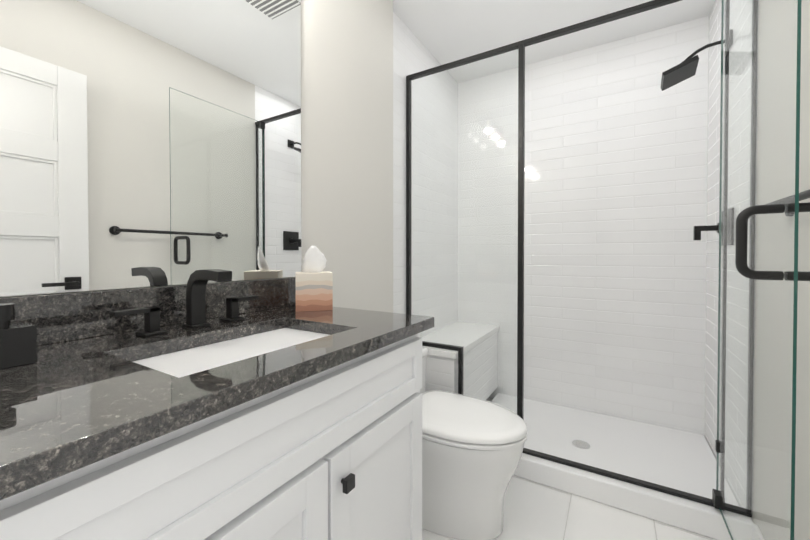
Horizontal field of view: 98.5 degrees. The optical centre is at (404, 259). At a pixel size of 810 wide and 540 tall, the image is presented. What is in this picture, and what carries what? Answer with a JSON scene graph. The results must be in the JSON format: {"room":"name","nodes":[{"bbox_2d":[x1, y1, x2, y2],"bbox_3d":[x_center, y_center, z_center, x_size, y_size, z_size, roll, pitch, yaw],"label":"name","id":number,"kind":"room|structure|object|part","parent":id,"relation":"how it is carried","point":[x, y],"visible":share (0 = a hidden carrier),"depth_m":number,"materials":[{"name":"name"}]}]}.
{"room":"bathroom","nodes":[
{"label":"bathroom","id":0,"kind":"room"},
{"bbox_2d":[0,0,392,312],"bbox_3d":[-0.631,-0.147,1.101,0.200,2.435,1.880,0,1,31],"label":"wall","id":1,"kind":"structure","parent":0,"point":[347,138],"depth_m":1.55,"materials":[{"name":"white paint"}]},
{"bbox_2d":[0,277,295,345],"bbox_3d":[-0.643,0.121,0.863,0.020,0.100,1.023,0,1,31],"label":"backsplash","id":2,"kind":"structure","parent":1,"relation":"attached to","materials":[{"name":"grey stone"}]},
{"bbox_2d":[0,0,301,296],"bbox_3d":[-0.649,-0.479,0.861,0.005,1.095,1.017,0,1,31],"label":"mirror","id":3,"kind":"object","parent":1,"relation":"attached to","point":[147,143],"visible":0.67,"depth_m":0.87,"materials":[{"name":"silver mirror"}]},
{"bbox_2d":[393,12,457,336],"bbox_3d":[0.143,-0.163,2.444,0.150,2.435,1.220,0,1,31],"label":"shower wall tile","id":4,"kind":"structure","parent":1,"relation":"attached to","point":[412,54],"depth_m":2.28,"materials":[{"name":"white tile"}]},
{"bbox_2d":[393,0,714,82],"bbox_3d":[0.352,-1.405,1.209,1.960,0.080,3.100,0,1,31],"label":"ceiling","id":5,"kind":"structure","parent":0,"point":[445,31],"depth_m":2.04,"materials":[{"name":"white paint"}]},
{"bbox_2d":[422,398,715,539],"bbox_3d":[0.352,1.109,1.239,1.960,0.080,3.100,0,1,31],"label":"floor","id":6,"kind":"structure","parent":0,"point":[535,511],"depth_m":1.42,"materials":[{"name":"white tile"}]},
{"bbox_2d":[0,269,433,539],"bbox_3d":[-0.413,0.550,0.731,0.556,1.050,1.025,0,1,31],"label":"bathroom vanity","id":7,"kind":"object","parent":6,"relation":"on","point":[197,407],"visible":0.98,"depth_m":0.60,"materials":[{"name":"white"}]},
{"bbox_2d":[0,303,36,368],"bbox_3d":[-0.657,0.124,0.568,0.052,0.100,0.072,0,1,31],"label":"soap dispenser","id":8,"kind":"object","parent":7,"relation":"on","point":[18,344],"visible":1,"depth_m":0.57,"materials":[{"name":"black plastic"}]},
{"bbox_2d":[109,269,258,336],"bbox_3d":[-0.486,0.097,0.857,0.150,0.147,0.346,0,1,31],"label":"faucet","id":9,"kind":"object","parent":7,"relation":"on","point":[196,325],"depth_m":0.86,"materials":[{"name":"black metal"}]},
{"bbox_2d":[295,246,332,311],"bbox_3d":[-0.310,0.060,1.182,0.116,0.212,0.116,0,1,-17],"label":"tissue box","id":10,"kind":"object","parent":7,"relation":"on","point":[314,286],"visible":1,"depth_m":1.13,"materials":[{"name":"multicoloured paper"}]},
{"bbox_2d":[420,346,526,539],"bbox_3d":[0.144,0.753,1.493,0.726,0.627,0.446,0,1,31],"label":"toilet","id":11,"kind":"object","parent":6,"relation":"on","point":[472,449],"visible":0.54,"depth_m":1.31,"materials":[{"name":"white ceramic"}]},
{"bbox_2d":[406,0,809,539],"bbox_3d":[0.687,-0.007,1.738,1.506,2.140,1.473,0,1,31],"label":"shower enclosure","id":12,"kind":"object","parent":6,"relation":"on","point":[671,476],"visible":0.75,"depth_m":1.57,"materials":[{"name":"clear glass"}]},
{"bbox_3d":[1.042,-0.047,1.060,0.012,1.992,0.675,0,1,31],"label":"door glass","id":13,"kind":"part","parent":12,"relation":"part of","materials":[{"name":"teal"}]},
{"bbox_2d":[458,16,708,434],"bbox_3d":[1.117,-0.163,2.456,1.510,2.435,0.200,0,1,31],"label":"wall tile","id":14,"kind":"structure","parent":0,"point":[615,192],"depth_m":2.26,"materials":[{"name":"white tile"}]},
{"bbox_2d":[752,0,809,539],"bbox_3d":[0.850,-0.138,0.343,0.200,2.435,2.098,0,1,31],"label":"wall","id":15,"kind":"structure","parent":0,"point":[802,494],"depth_m":1.09,"materials":[{"name":"white paint"}]},
{"bbox_2d":[704,0,758,512],"bbox_3d":[1.645,-0.153,1.673,0.200,2.435,1.002,0,1,31],"label":"wall tiles","id":16,"kind":"structure","parent":15,"relation":"attached to","point":[712,237],"depth_m":1.59,"materials":[{"name":"white tile"}]},
{"bbox_2d":[752,524,763,539],"bbox_3d":[1.019,1.019,0.848,0.013,0.110,0.975,0,1,31],"label":"baseboard","id":17,"kind":"structure","parent":15,"relation":"attached to","point":[758,531],"depth_m":1.22,"materials":[{"name":"white paint"}]},
{"bbox_2d":[766,189,809,215],"bbox_3d":[0.952,-0.150,0.789,0.081,0.052,0.662,0,1,31],"label":"towel rail","id":18,"kind":"object","parent":15,"relation":"attached to","point":[803,195],"depth_m":0.87,"materials":[{"name":"black"}]}
]}

